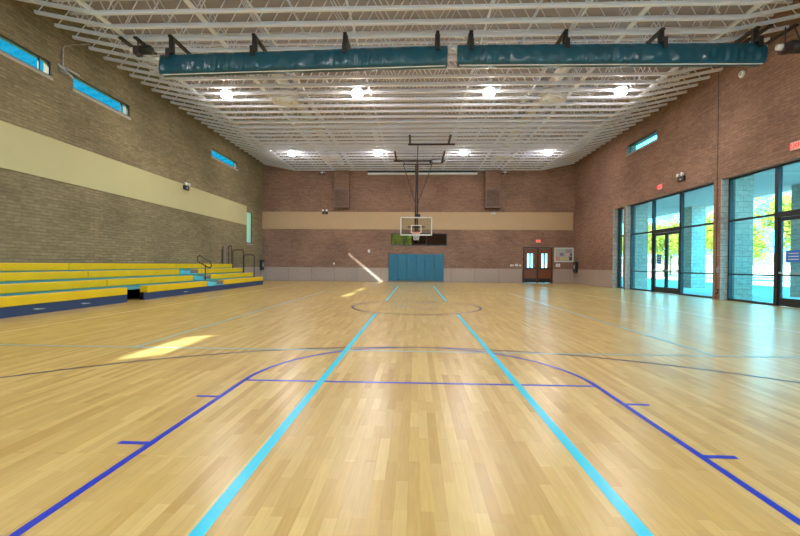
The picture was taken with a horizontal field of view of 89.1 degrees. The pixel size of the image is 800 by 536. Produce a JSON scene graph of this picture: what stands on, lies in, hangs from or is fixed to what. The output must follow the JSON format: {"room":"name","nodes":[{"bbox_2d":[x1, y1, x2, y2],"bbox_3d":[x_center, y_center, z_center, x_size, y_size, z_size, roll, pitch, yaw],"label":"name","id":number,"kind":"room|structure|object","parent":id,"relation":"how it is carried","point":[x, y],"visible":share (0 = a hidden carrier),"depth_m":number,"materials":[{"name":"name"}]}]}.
{"room":"sports hall","nodes":[
{"label":"sports hall","id":0,"kind":"room"},
{"bbox_2d":[0,0,262,266],"bbox_3d":[-10.666,-3.540,12.098,0.250,9.150,34.320,0,0,2],"label":"wall","id":1,"kind":"structure","parent":0,"point":[43,220],"depth_m":14.37,"materials":[{"name":"brick"}]},
{"bbox_2d":[0,34,52,80],"bbox_3d":[-10.638,-5.931,11.043,0.210,0.550,2.510,0,0,2],"label":"window","id":2,"kind":"structure","parent":1,"relation":"in","point":[37,70],"depth_m":11.56,"materials":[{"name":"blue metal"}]},
{"bbox_2d":[57,44,89,78],"bbox_3d":[-10.045,-6.463,12.718,0.901,0.970,0.811,0,0,2],"label":"wall bracket","id":3,"kind":"object","parent":1,"relation":"attached to","point":[63,70],"visible":1,"depth_m":12.59,"materials":[{"name":"grey metal"}]},
{"bbox_2d":[72,75,130,119],"bbox_3d":[-10.514,-5.957,14.330,0.210,0.550,2.630,0,0,2],"label":"window","id":4,"kind":"structure","parent":1,"relation":"in","point":[75,77],"depth_m":14.27,"materials":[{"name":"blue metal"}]},
{"bbox_2d":[0,120,246,224],"bbox_3d":[-10.581,-3.283,10.696,0.030,1.240,31.520,0,0,2],"label":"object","id":5,"kind":"structure","parent":1,"relation":"attached to","point":[22,150],"depth_m":14.07,"materials":[{"name":"paint"}]},
{"bbox_2d":[211,148,237,170],"bbox_3d":[-10.167,-6.230,23.507,0.210,0.550,3.260,0,0,2],"label":"window","id":6,"kind":"structure","parent":1,"relation":"in","point":[213,157],"depth_m":23.59,"materials":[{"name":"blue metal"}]},
{"bbox_2d":[233,267,262,276],"bbox_3d":[-10.552,0.546,12.107,0.040,0.980,34.280,0,0,2],"label":"baseboard","id":7,"kind":"structure","parent":1,"relation":"attached to","point":[258,273],"depth_m":27.60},
{"bbox_2d":[246,211,252,244],"bbox_3d":[-10.064,-2.627,26.959,0.210,2.190,0.910,0,0,2],"label":"window","id":8,"kind":"structure","parent":1,"relation":"in","point":[249,214],"depth_m":27.10,"materials":[{"name":"green glass"}]},
{"bbox_2d":[17,0,782,15],"bbox_3d":[0.513,-7.371,10.566,22.130,1.290,0.090,0,0,2],"label":"roof truss","id":9,"kind":"object","parent":1,"relation":"attached to","point":[636,3],"visible":1,"depth_m":10.56,"materials":[{"name":"metal"}]},
{"bbox_2d":[34,0,799,29],"bbox_3d":[0.538,-7.377,11.211,22.130,1.290,0.090,0,0,2],"label":"roof truss","id":10,"kind":"object","parent":1,"relation":"attached to","point":[720,17],"visible":0.98,"depth_m":11.20,"materials":[{"name":"metal"}]},
{"bbox_2d":[247,140,591,161],"bbox_3d":[1.096,-7.494,26.035,22.130,1.290,0.090,0,0,2],"label":"roof truss","id":11,"kind":"object","parent":1,"relation":"attached to","point":[524,159],"visible":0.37,"depth_m":25.90,"materials":[{"name":"metal"}]},
{"bbox_2d":[223,122,616,146],"bbox_3d":[0.975,-7.468,22.812,22.130,1.290,0.090,0,0,2],"label":"roof truss","id":12,"kind":"object","parent":1,"relation":"attached to","point":[226,138],"visible":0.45,"depth_m":22.79,"materials":[{"name":"metal"}]},
{"bbox_2d":[239,133,600,155],"bbox_3d":[1.048,-7.484,24.746,22.130,1.290,0.090,0,0,2],"label":"roof truss","id":13,"kind":"object","parent":1,"relation":"attached to","point":[300,154],"visible":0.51,"depth_m":24.70,"materials":[{"name":"metal"}]},
{"bbox_2d":[244,137,595,158],"bbox_3d":[1.072,-7.489,25.390,22.130,1.290,0.090,0,0,2],"label":"roof truss","id":14,"kind":"object","parent":1,"relation":"attached to","point":[283,157],"visible":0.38,"depth_m":25.40,"materials":[{"name":"metal"}]},
{"bbox_2d":[263,151,576,170],"bbox_3d":[1.193,-7.514,28.613,22.130,1.290,0.090,0,0,2],"label":"roof truss","id":15,"kind":"object","parent":1,"relation":"attached to","point":[387,169],"visible":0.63,"depth_m":28.63,"materials":[{"name":"metal"}]},
{"bbox_2d":[75,0,291,166],"bbox_3d":[-8.060,-6.971,16.967,0.120,0.060,24.300,0,0,2],"label":"beam","id":16,"kind":"structure","parent":15,"relation":"attached to","point":[81,2],"depth_m":12.56,"materials":[{"name":"metal"}]},
{"bbox_2d":[183,0,330,166],"bbox_3d":[-5.253,-6.932,16.861,0.140,0.040,24.300,0,0,2],"label":"beam","id":17,"kind":"structure","parent":15,"relation":"attached to","point":[190,5],"depth_m":12.46,"materials":[{"name":"metal"}]},
{"bbox_2d":[246,0,352,166],"bbox_3d":[-3.684,-6.925,16.802,0.050,0.050,24.300,0,0,2],"label":"beam","id":18,"kind":"structure","parent":15,"relation":"attached to","point":[247,1],"depth_m":12.48,"materials":[{"name":"metal"}]},
{"bbox_2d":[259,46,343,164],"bbox_3d":[-4.459,-7.200,21.418,1.040,0.888,15.070,0,0,2],"label":"air duct","id":19,"kind":"object","parent":15,"relation":"hanging from","point":[283,100],"visible":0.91,"depth_m":16.91,"materials":[{"name":"metal"}]},
{"bbox_2d":[272,89,298,105],"bbox_3d":[-4.646,-6.937,16.488,1.040,0.440,1.040,0,0,2],"label":"diffuser","id":20,"kind":"object","parent":19,"relation":"attached to","point":[283,100],"depth_m":16.38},
{"bbox_2d":[322,153,338,159],"bbox_3d":[-4.315,-7.007,25.282,1.040,0.440,1.040,0,0,2],"label":"diffuser","id":21,"kind":"object","parent":19,"relation":"attached to","point":[329,157],"depth_m":25.14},
{"bbox_2d":[345,0,390,168],"bbox_3d":[-1.136,-6.906,16.706,0.050,0.050,24.300,0,0,2],"label":"beam","id":22,"kind":"structure","parent":15,"relation":"attached to","point":[346,1],"depth_m":12.45,"materials":[{"name":"metal"}]},
{"bbox_2d":[443,0,493,168],"bbox_3d":[2.612,-6.877,16.566,0.050,0.050,24.300,0,0,2],"label":"beam","id":23,"kind":"structure","parent":15,"relation":"attached to","point":[492,2],"depth_m":13.99,"materials":[{"name":"metal"}]},
{"bbox_2d":[479,0,592,168],"bbox_3d":[5.110,-6.858,16.471,0.050,0.050,24.300,0,0,2],"label":"beam","id":24,"kind":"structure","parent":15,"relation":"attached to","point":[585,9],"depth_m":14.58,"materials":[{"name":"metal"}]},
{"bbox_2d":[501,0,656,168],"bbox_3d":[6.679,-6.841,16.413,0.140,0.040,24.300,0,0,2],"label":"beam","id":25,"kind":"structure","parent":15,"relation":"attached to","point":[631,25],"depth_m":13.91,"materials":[{"name":"metal"}]},
{"bbox_2d":[541,5,761,168],"bbox_3d":[9.487,-6.838,16.307,0.120,0.060,24.300,0,0,2],"label":"beam","id":26,"kind":"structure","parent":15,"relation":"attached to","point":[755,7],"depth_m":13.83,"materials":[{"name":"metal"}]},
{"bbox_2d":[259,149,580,168],"bbox_3d":[1.169,-7.509,27.968,22.130,1.290,0.090,0,0,2],"label":"roof truss","id":27,"kind":"object","parent":1,"relation":"attached to","point":[295,167],"visible":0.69,"depth_m":28.04,"materials":[{"name":"metal"}]},
{"bbox_2d":[235,130,605,152],"bbox_3d":[1.023,-7.479,24.101,22.130,1.290,0.090,0,0,2],"label":"roof truss","id":28,"kind":"object","parent":1,"relation":"attached to","point":[599,144],"visible":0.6,"depth_m":24.06,"materials":[{"name":"metal"}]},
{"bbox_2d":[394,135,454,239],"bbox_3d":[1.263,-4.204,23.277,3.500,5.236,5.050,0,0,2],"label":"goal","id":29,"kind":"object","parent":28,"relation":"hanging from","point":[433,161],"visible":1,"depth_m":23.82,"materials":[{"name":"black metal"}]},
{"bbox_2d":[252,143,588,163],"bbox_3d":[1.120,-7.499,26.679,22.130,1.290,0.090,0,0,2],"label":"roof truss","id":30,"kind":"object","parent":1,"relation":"attached to","point":[329,162],"visible":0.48,"depth_m":26.67,"materials":[{"name":"metal"}]},
{"bbox_2d":[256,146,584,165],"bbox_3d":[1.145,-7.504,27.324,22.130,1.290,0.090,0,0,2],"label":"roof truss","id":31,"kind":"object","parent":1,"relation":"attached to","point":[473,146],"visible":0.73,"depth_m":27.21,"materials":[{"name":"metal"}]},
{"bbox_2d":[229,126,612,149],"bbox_3d":[0.999,-7.473,23.456,22.130,1.290,0.090,0,0,2],"label":"roof truss","id":32,"kind":"object","parent":1,"relation":"attached to","point":[583,145],"visible":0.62,"depth_m":23.42,"materials":[{"name":"metal"}]},
{"bbox_2d":[212,113,629,139],"bbox_3d":[0.926,-7.458,21.523,22.130,1.290,0.090,0,0,2],"label":"roof truss","id":33,"kind":"object","parent":1,"relation":"attached to","point":[621,129],"visible":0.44,"depth_m":21.51,"materials":[{"name":"metal"}]},
{"bbox_2d":[218,118,624,143],"bbox_3d":[0.950,-7.463,22.168,22.130,1.290,0.090,0,0,2],"label":"roof truss","id":34,"kind":"object","parent":1,"relation":"attached to","point":[615,133],"visible":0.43,"depth_m":22.13,"materials":[{"name":"metal"}]},
{"bbox_2d":[207,109,635,136],"bbox_3d":[0.902,-7.453,20.878,22.130,1.290,0.090,0,0,2],"label":"roof truss","id":35,"kind":"object","parent":1,"relation":"attached to","point":[634,124],"visible":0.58,"depth_m":20.84,"materials":[{"name":"metal"}]},
{"bbox_2d":[117,37,727,80],"bbox_3d":[0.659,-7.402,14.433,22.130,1.290,0.090,0,0,2],"label":"roof truss","id":36,"kind":"object","parent":1,"relation":"attached to","point":[688,69],"visible":0.66,"depth_m":14.40,"materials":[{"name":"metal"}]},
{"bbox_2d":[194,98,650,127],"bbox_3d":[0.853,-7.443,19.589,22.130,1.290,0.090,0,0,2],"label":"roof truss","id":37,"kind":"object","parent":1,"relation":"attached to","point":[576,100],"visible":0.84,"depth_m":19.55,"materials":[{"name":"metal"}]},
{"bbox_2d":[201,103,643,132],"bbox_3d":[0.878,-7.448,20.234,22.130,1.290,0.090,0,0,2],"label":"roof truss","id":38,"kind":"object","parent":1,"relation":"attached to","point":[635,120],"visible":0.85,"depth_m":20.19,"materials":[{"name":"metal"}]},
{"bbox_2d":[187,92,658,123],"bbox_3d":[0.829,-7.438,18.945,22.130,1.290,0.090,0,0,2],"label":"roof truss","id":39,"kind":"object","parent":1,"relation":"attached to","point":[637,93],"visible":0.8,"depth_m":18.91,"materials":[{"name":"metal"}]},
{"bbox_2d":[177,86,669,118],"bbox_3d":[0.805,-7.433,18.300,22.130,1.290,0.090,0,0,2],"label":"roof truss","id":40,"kind":"object","parent":1,"relation":"attached to","point":[504,88],"visible":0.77,"depth_m":18.27,"materials":[{"name":"metal"}]},
{"bbox_2d":[150,67,697,101],"bbox_3d":[0.732,-7.417,16.367,22.130,1.290,0.090,0,0,2],"label":"roof truss","id":41,"kind":"object","parent":1,"relation":"attached to","point":[625,96],"visible":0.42,"depth_m":16.32,"materials":[{"name":"metal"}]},
{"bbox_2d":[169,79,679,113],"bbox_3d":[0.780,-7.428,17.656,22.130,1.290,0.090,0,0,2],"label":"roof truss","id":42,"kind":"object","parent":1,"relation":"attached to","point":[673,98],"visible":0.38,"depth_m":17.61,"materials":[{"name":"metal"}]},
{"bbox_2d":[159,72,689,107],"bbox_3d":[0.756,-7.422,17.011,22.130,1.290,0.090,0,0,2],"label":"roof truss","id":43,"kind":"object","parent":1,"relation":"attached to","point":[677,92],"visible":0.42,"depth_m":16.97,"materials":[{"name":"metal"}]},
{"bbox_2d":[141,60,709,95],"bbox_3d":[0.708,-7.412,15.722,22.130,1.290,0.090,0,0,2],"label":"roof truss","id":44,"kind":"object","parent":1,"relation":"attached to","point":[631,89],"visible":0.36,"depth_m":15.68,"materials":[{"name":"metal"}]},
{"bbox_2d":[52,0,799,41],"bbox_3d":[0.562,-7.382,11.855,22.130,1.290,0.090,0,0,2],"label":"roof truss","id":45,"kind":"object","parent":1,"relation":"attached to","point":[795,16],"visible":0.85,"depth_m":11.83,"materials":[{"name":"metal"}]},
{"bbox_2d":[118,36,156,56],"bbox_3d":[-7.766,-6.542,12.376,0.991,0.512,0.980,0,0,2],"label":"motor","id":46,"kind":"object","parent":45,"relation":"hanging from","point":[138,50],"visible":1,"depth_m":11.94,"materials":[{"name":"black metal"}]},
{"bbox_2d":[165,34,190,57],"bbox_3d":[-6.679,-6.424,12.286,0.140,0.732,1.180,0,0,2],"label":"curtain bracket","id":47,"kind":"object","parent":45,"relation":"hanging from","point":[169,51],"visible":0.89,"depth_m":11.88,"materials":[{"name":"black metal"}]},
{"bbox_2d":[250,33,266,55],"bbox_3d":[-4.211,-6.430,12.193,0.140,0.682,1.180,0,0,2],"label":"curtain bracket","id":48,"kind":"object","parent":45,"relation":"hanging from","point":[255,40],"visible":0.89,"depth_m":11.79,"materials":[{"name":"black metal"}]},
{"bbox_2d":[154,45,450,76],"bbox_3d":[-2.875,-5.979,11.752,8.651,0.769,0.412,0,0,2],"label":"curtain","id":49,"kind":"object","parent":45,"relation":"hanging from","point":[413,57],"visible":0.97,"depth_m":11.64,"materials":[{"name":"fabric"}]},
{"bbox_2d":[342,32,350,52],"bbox_3d":[-1.563,-6.435,12.093,0.140,0.632,1.180,0,0,2],"label":"curtain bracket","id":50,"kind":"object","parent":45,"relation":"hanging from","point":[345,44],"visible":0.89,"depth_m":11.69,"materials":[{"name":"black metal"}]},
{"bbox_2d":[466,30,473,48],"bbox_3d":[2.035,-6.438,11.957,0.140,0.572,1.180,0,0,2],"label":"curtain bracket","id":51,"kind":"object","parent":45,"relation":"hanging from","point":[470,41],"visible":0.89,"depth_m":11.49,"materials":[{"name":"black metal"}]},
{"bbox_2d":[556,29,569,47],"bbox_3d":[4.683,-6.413,11.858,0.140,0.582,1.180,0,0,2],"label":"curtain bracket","id":52,"kind":"object","parent":45,"relation":"hanging from","point":[563,38],"visible":0.86,"depth_m":11.46,"materials":[{"name":"black metal"}]},
{"bbox_2d":[454,43,767,67],"bbox_3d":[5.849,-5.985,11.422,8.630,0.653,0.404,0,0,2],"label":"curtain","id":53,"kind":"object","parent":45,"relation":"hanging from","point":[675,54],"visible":0.99,"depth_m":11.32,"materials":[{"name":"fabric"}]},
{"bbox_2d":[645,27,667,46],"bbox_3d":[7.331,-6.388,11.758,0.140,0.592,1.180,0,0,2],"label":"curtain bracket","id":54,"kind":"object","parent":45,"relation":"hanging from","point":[663,39],"visible":0.82,"depth_m":11.36,"materials":[{"name":"black metal"}]},
{"bbox_2d":[742,24,799,54],"bbox_3d":[10.656,-6.288,11.514,1.115,0.739,1.020,0,0,2],"label":"motor","id":55,"kind":"object","parent":45,"relation":"hanging from","point":[793,46],"visible":0.95,"depth_m":11.15,"materials":[{"name":"black metal"}]},
{"bbox_2d":[129,50,722,87],"bbox_3d":[0.683,-7.407,15.078,22.130,1.290,0.090,0,0,2],"label":"roof truss","id":56,"kind":"object","parent":1,"relation":"attached to","point":[712,70],"visible":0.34,"depth_m":15.04,"materials":[{"name":"metal"}]},
{"bbox_2d":[102,26,752,70],"bbox_3d":[0.635,-7.397,13.789,22.130,1.290,0.090,0,0,2],"label":"roof truss","id":57,"kind":"object","parent":1,"relation":"attached to","point":[139,64],"visible":0.24,"depth_m":13.76,"materials":[{"name":"metal"}]},
{"bbox_2d":[86,14,773,62],"bbox_3d":[0.610,-7.392,13.144,22.130,1.290,0.090,0,0,2],"label":"roof truss","id":58,"kind":"object","parent":1,"relation":"attached to","point":[92,48],"visible":0.28,"depth_m":13.18,"materials":[{"name":"metal"}]},
{"bbox_2d":[70,0,792,52],"bbox_3d":[0.586,-7.387,12.500,22.130,1.290,0.090,0,0,2],"label":"roof truss","id":59,"kind":"object","parent":1,"relation":"attached to","point":[732,38],"visible":0.44,"depth_m":12.57,"materials":[{"name":"metal"}]},
{"bbox_2d":[733,26,763,46],"bbox_3d":[9.879,-6.358,11.662,0.140,0.612,1.180,0,0,2],"label":"curtain bracket","id":60,"kind":"object","parent":59,"relation":"attached to","point":[755,38],"visible":0.88,"depth_m":11.26,"materials":[{"name":"black metal"}]},
{"bbox_2d":[0,281,799,535],"bbox_3d":[0.616,1.269,11.711,22.900,0.303,34.920,0,0,2],"label":"floor","id":61,"kind":"structure","parent":0,"point":[272,408],"depth_m":3.28,"materials":[{"name":"brown wood"}]},
{"bbox_2d":[0,263,126,318],"bbox_3d":[-9.578,0.488,7.516,2.070,1.185,9.980,0,0,2],"label":"bleachers","id":62,"kind":"object","parent":61,"relation":"on","point":[25,288],"visible":1,"depth_m":10.59,"materials":[{"name":"yellow plastic"},{"name":"blue plastic"},{"name":"black steel"}]},
{"bbox_2d":[68,245,262,299],"bbox_3d":[-9.198,-0.135,18.030,2.110,2.264,11.170,0,0,2],"label":"bleachers","id":63,"kind":"object","parent":61,"relation":"on","point":[146,281],"visible":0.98,"depth_m":15.70,"materials":[{"name":"yellow plastic"},{"name":"blue plastic"},{"name":"black steel"}]},
{"bbox_2d":[262,153,575,282],"bbox_3d":[1.302,-3.591,28.970,22.900,9.150,0.300,0,0,2],"label":"wall","id":64,"kind":"structure","parent":0,"point":[553,189],"depth_m":28.82,"materials":[{"name":"brick"}]},
{"bbox_2d":[334,170,349,207],"bbox_3d":[-4.113,-5.574,28.811,1.040,2.640,0.395,0,0,2],"label":"chase","id":65,"kind":"object","parent":64,"relation":"attached to","point":[341,177],"visible":1,"depth_m":28.66,"materials":[{"name":"metal"}]},
{"bbox_2d":[389,254,397,280],"bbox_3d":[-0.486,-0.053,28.840,0.642,1.890,0.070,0,0,2],"label":"pad","id":66,"kind":"object","parent":64,"relation":"attached to","point":[393,258],"visible":1,"depth_m":28.80,"materials":[{"name":"blue plastic"}]},
{"bbox_2d":[398,254,406,280],"bbox_3d":[0.164,-0.048,28.816,0.642,1.890,0.070,0,0,2],"label":"pad","id":67,"kind":"object","parent":64,"relation":"attached to","point":[402,258],"visible":1,"depth_m":28.78,"materials":[{"name":"blue plastic"}]},
{"bbox_2d":[407,254,415,280],"bbox_3d":[0.813,-0.043,28.791,0.642,1.890,0.070,0,0,2],"label":"pad","id":68,"kind":"object","parent":64,"relation":"attached to","point":[411,258],"visible":1,"depth_m":28.76,"materials":[{"name":"blue plastic"}]},
{"bbox_2d":[262,212,572,229],"bbox_3d":[1.094,-3.346,28.815,22.000,1.240,0.030,0,0,2],"label":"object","id":69,"kind":"structure","parent":64,"relation":"attached to","point":[270,220],"depth_m":28.79,"materials":[{"name":"paint"}]},
{"bbox_2d":[263,267,573,282],"bbox_3d":[1.141,0.494,28.838,22.150,0.980,0.040,0,0,2],"label":"baseboard","id":70,"kind":"structure","parent":64,"relation":"attached to","point":[269,273],"depth_m":28.92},
{"bbox_2d":[391,233,446,245],"bbox_3d":[1.351,-2.030,28.850,3.970,0.870,0.080,0,0,2],"label":"window","id":71,"kind":"structure","parent":64,"relation":"in","point":[437,239],"depth_m":28.84,"materials":[{"name":"brown metal"}]},
{"bbox_2d":[416,254,424,280],"bbox_3d":[1.463,-0.038,28.767,0.642,1.890,0.070,0,0,2],"label":"pad","id":72,"kind":"object","parent":64,"relation":"attached to","point":[420,258],"visible":1,"depth_m":28.73,"materials":[{"name":"blue plastic"}]},
{"bbox_2d":[368,171,477,174],"bbox_3d":[1.569,-6.707,28.655,7.710,0.250,0.240,0,0,2],"label":"screen housing","id":73,"kind":"object","parent":64,"relation":"attached to","point":[369,172],"visible":1,"depth_m":28.56,"materials":[{"name":"white metal"}]},
{"bbox_2d":[425,254,434,280],"bbox_3d":[2.112,-0.033,28.742,0.642,1.890,0.070,0,0,2],"label":"pad","id":74,"kind":"object","parent":64,"relation":"attached to","point":[429,258],"visible":1,"depth_m":28.71,"materials":[{"name":"blue plastic"}]},
{"bbox_2d":[434,254,443,280],"bbox_3d":[2.762,-0.028,28.718,0.642,1.890,0.070,0,0,2],"label":"pad","id":75,"kind":"object","parent":64,"relation":"attached to","point":[439,258],"visible":1,"depth_m":28.69,"materials":[{"name":"blue plastic"}]},
{"bbox_2d":[484,170,500,208],"bbox_3d":[6.469,-5.494,28.412,1.040,2.640,0.395,0,0,2],"label":"chase","id":76,"kind":"object","parent":64,"relation":"attached to","point":[492,177],"visible":1,"depth_m":28.25,"materials":[{"name":"metal"}]},
{"bbox_2d":[523,247,552,282],"bbox_3d":[9.660,-0.203,28.627,2.040,2.500,0.310,0,0,2],"label":"door","id":77,"kind":"structure","parent":64,"relation":"in","point":[536,274],"depth_m":28.55,"materials":[{"name":"brown wood"}]},
{"bbox_2d":[554,248,573,261],"bbox_3d":[11.469,-0.918,28.433,1.300,1.000,0.050,0,0,2],"label":"bulletin board","id":78,"kind":"object","parent":64,"relation":"attached to","point":[560,254],"visible":1,"depth_m":28.43,"materials":[{"name":"white paper"}]},
{"bbox_2d":[58,0,785,151],"bbox_3d":[0.684,-8.129,11.634,22.900,0.200,34.920,0,0,2],"label":"ceiling","id":79,"kind":"structure","parent":0,"point":[168,4],"depth_m":13.79,"materials":[{"name":"metal"}]},
{"bbox_2d":[221,75,232,98],"bbox_3d":[-6.722,-7.362,15.762,0.430,1.488,0.430,0,0,2],"label":"lamp","id":80,"kind":"object","parent":79,"relation":"hanging from","point":[226,93],"visible":0.79,"depth_m":15.63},
{"bbox_2d":[352,71,362,97],"bbox_3d":[-1.625,-7.324,15.571,0.430,1.488,0.430,0,0,2],"label":"lamp","id":81,"kind":"object","parent":79,"relation":"hanging from","point":[357,92],"visible":0.81,"depth_m":15.44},
{"bbox_2d":[483,69,494,96],"bbox_3d":[3.371,-7.286,15.383,0.430,1.488,0.430,0,0,2],"label":"lamp","id":82,"kind":"object","parent":79,"relation":"hanging from","point":[488,91],"visible":0.83,"depth_m":15.25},
{"bbox_2d":[490,42,581,161],"bbox_3d":[6.233,-7.119,21.015,1.040,0.888,15.070,0,0,2],"label":"air duct","id":83,"kind":"object","parent":79,"relation":"hanging from","point":[551,97],"visible":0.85,"depth_m":16.31,"materials":[{"name":"metal"}]},
{"bbox_2d":[496,150,512,159],"bbox_3d":[6.377,-6.926,24.879,1.040,0.440,1.040,0,0,2],"label":"diffuser","id":84,"kind":"object","parent":83,"relation":"attached to","point":[502,157],"depth_m":24.73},
{"bbox_2d":[539,87,566,104],"bbox_3d":[6.046,-6.856,16.086,1.040,0.440,1.040,0,0,2],"label":"diffuser","id":85,"kind":"object","parent":83,"relation":"attached to","point":[551,97],"depth_m":15.97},
{"bbox_2d":[614,68,626,95],"bbox_3d":[8.267,-7.249,15.199,0.430,1.488,0.430,0,0,2],"label":"lamp","id":86,"kind":"object","parent":79,"relation":"hanging from","point":[620,89],"visible":0.86,"depth_m":15.08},
{"bbox_2d":[575,0,799,299],"bbox_3d":[11.842,-3.369,11.252,0.500,9.150,34.320,0,0,2],"label":"wall","id":87,"kind":"structure","parent":0,"point":[759,111],"depth_m":16.04,"materials":[{"name":"brick"}]},
{"bbox_2d":[574,269,612,287],"bbox_3d":[12.084,0.599,25.665,0.040,0.980,5.480,0,0,2],"label":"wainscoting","id":88,"kind":"structure","parent":87,"relation":"attached to","point":[603,278],"depth_m":25.16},
{"bbox_2d":[617,208,623,287],"bbox_3d":[12.291,-1.092,22.311,0.120,4.420,1.120,0,0,2],"label":"window","id":89,"kind":"structure","parent":87,"relation":"in","point":[619,210],"depth_m":22.81,"materials":[{"name":"brown metal"}]},
{"bbox_2d":[630,200,652,291],"bbox_3d":[12.223,-1.078,20.517,0.120,4.420,1.970,0,0,2],"label":"window","id":90,"kind":"structure","parent":87,"relation":"in","point":[632,206],"depth_m":21.43,"materials":[{"name":"brown metal"}]},
{"bbox_2d":[626,131,656,156],"bbox_3d":[12.049,-6.166,20.169,0.260,0.560,2.760,0,0,2],"label":"window","id":91,"kind":"structure","parent":87,"relation":"in","point":[655,140],"depth_m":20.23,"materials":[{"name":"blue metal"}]},
{"bbox_2d":[652,192,680,294],"bbox_3d":[12.126,-1.062,18.505,0.173,4.420,2.060,0,0,2],"label":"door","id":92,"kind":"structure","parent":87,"relation":"in","point":[674,230],"depth_m":18.54,"materials":[{"name":"brown metal"}]},
{"bbox_2d":[612,179,728,299],"bbox_3d":[12.003,-1.065,18.855,0.315,4.420,8.110,0,0,2],"label":"trim","id":93,"kind":"structure","parent":87,"relation":"attached to","point":[724,182],"depth_m":14.82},
{"bbox_2d":[680,183,713,297],"bbox_3d":[12.066,-1.044,16.340,0.120,4.420,2.270,0,0,2],"label":"window","id":94,"kind":"structure","parent":87,"relation":"in","point":[682,226],"depth_m":17.41,"materials":[{"name":"brown metal"}]},
{"bbox_2d":[622,163,799,223],"bbox_3d":[15.085,-3.733,17.572,5.500,0.380,52.000,0,0,2],"label":"ceiling","id":95,"kind":"structure","parent":87,"relation":"attached to","point":[764,182],"depth_m":19.30,"materials":[{"name":"paint"}]},
{"bbox_2d":[715,67,718,299],"bbox_3d":[11.728,-3.391,15.014,0.012,9.130,0.030,0,0,2],"label":"trim","id":96,"kind":"structure","parent":87,"relation":"attached to","point":[718,67],"depth_m":15.01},
{"bbox_2d":[727,166,776,305],"bbox_3d":[11.971,-1.024,13.817,0.120,4.420,1.960,0,0,2],"label":"window","id":97,"kind":"structure","parent":87,"relation":"in","point":[731,220],"depth_m":14.52,"materials":[{"name":"brown metal"}]},
{"bbox_2d":[775,159,799,307],"bbox_3d":[11.874,-1.009,11.810,0.173,4.420,2.060,0,0,2],"label":"door","id":98,"kind":"structure","parent":87,"relation":"in","point":[781,216],"depth_m":12.71,"materials":[{"name":"brown metal"}]},
{"bbox_2d":[786,250,799,261],"bbox_3d":[11.873,-0.352,12.265,0.005,0.360,0.500,0,0,2],"label":"notice","id":99,"kind":"object","parent":98,"relation":"attached to","point":[792,255],"visible":1,"depth_m":12.26,"materials":[{"name":"blue paper"}]},
{"bbox_2d":[635,175,753,300],"bbox_3d":[12.665,-1.136,18.279,0.650,4.620,6.950,0,0,2],"label":"wall","id":100,"kind":"structure","parent":0,"point":[744,193],"depth_m":14.82,"materials":[{"name":"concrete block"}]},
{"label":"outside","id":101,"kind":"structure","parent":0,"visible":0},
{"bbox_2d":[622,277,799,302],"bbox_3d":[18.910,1.186,28.474,12.400,0.100,130.000,0,0,2],"label":"paving","id":102,"kind":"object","parent":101,"point":[762,293],"visible":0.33,"depth_m":21.55,"materials":[{"name":"concrete"}]},
{"bbox_2d":[545,264,658,278],"bbox_3d":[25.516,0.201,56.239,0.300,1.530,34.000,0,0,2],"label":"wall","id":103,"kind":"structure","parent":102,"relation":"on","point":[649,265],"depth_m":40.18,"materials":[{"name":"paint"}]},
{"bbox_2d":[683,206,705,287],"bbox_3d":[17.360,-1.209,24.011,0.800,4.740,0.800,0,0,2],"label":"column","id":104,"kind":"structure","parent":102,"relation":"on","point":[694,237],"depth_m":23.62,"materials":[{"name":"brick"}]},
{"bbox_2d":[790,184,799,296],"bbox_3d":[17.094,-1.153,16.966,0.800,4.740,0.800,0,0,2],"label":"column","id":105,"kind":"structure","parent":102,"relation":"on","point":[795,190],"depth_m":17.17,"materials":[{"name":"brick"}]},
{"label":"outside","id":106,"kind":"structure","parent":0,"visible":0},
{"bbox_2d":[659,272,789,286],"bbox_3d":[93.997,1.559,50.667,136.000,0.100,220.000,0,0,2],"label":"outdoor pavement","id":107,"kind":"structure","parent":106,"point":[757,280],"depth_m":42.25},
{"bbox_2d":[648,218,677,276],"bbox_3d":[31.561,-2.544,49.077,5.815,7.232,5.360,0,0,-9],"label":"tree","id":108,"kind":"object","parent":107,"relation":"on","point":[662,224],"visible":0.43,"depth_m":48.44,"materials":[{"name":"green plant"}]},
{"bbox_2d":[648,241,677,274],"bbox_3d":[40.114,-2.903,60.752,6.312,7.885,7.805,0,0,9],"label":"tree","id":109,"kind":"object","parent":107,"relation":"on","point":[661,253],"visible":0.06,"depth_m":60.67,"materials":[{"name":"green plant"}]},
{"bbox_2d":[662,212,710,248],"bbox_3d":[29.635,-2.309,41.362,4.868,6.861,5.616,0,0,2],"label":"tree","id":110,"kind":"object","parent":107,"relation":"on","point":[674,238],"visible":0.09,"depth_m":41.36,"materials":[{"name":"green plant"}]},
{"bbox_2d":[622,253,789,274],"bbox_3d":[63.786,-0.649,71.802,6.000,3.530,102.000,0,0,2],"label":"building","id":111,"kind":"structure","parent":107,"relation":"on","point":[766,266],"depth_m":71.14,"materials":[{"name":"paint"}]},
{"bbox_2d":[706,211,770,252],"bbox_3d":[28.628,-2.195,35.648,4.811,6.713,5.230,0,1,-25],"label":"tree","id":112,"kind":"object","parent":107,"relation":"on","point":[709,228],"visible":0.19,"depth_m":34.92,"materials":[{"name":"green plant"}]},
{"bbox_2d":[706,221,773,260],"bbox_3d":[38.983,-2.241,46.532,7.320,6.778,5.492,1,0,14],"label":"tree","id":113,"kind":"object","parent":107,"relation":"on","point":[764,245],"visible":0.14,"depth_m":45.02,"materials":[{"name":"green plant"}]},
{"bbox_2d":[753,191,790,249],"bbox_3d":[29.200,-2.235,29.397,5.631,6.904,5.436,0,0,5],"label":"tree","id":114,"kind":"object","parent":107,"relation":"on","point":[786,197],"visible":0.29,"depth_m":30.16,"materials":[{"name":"green plant"}]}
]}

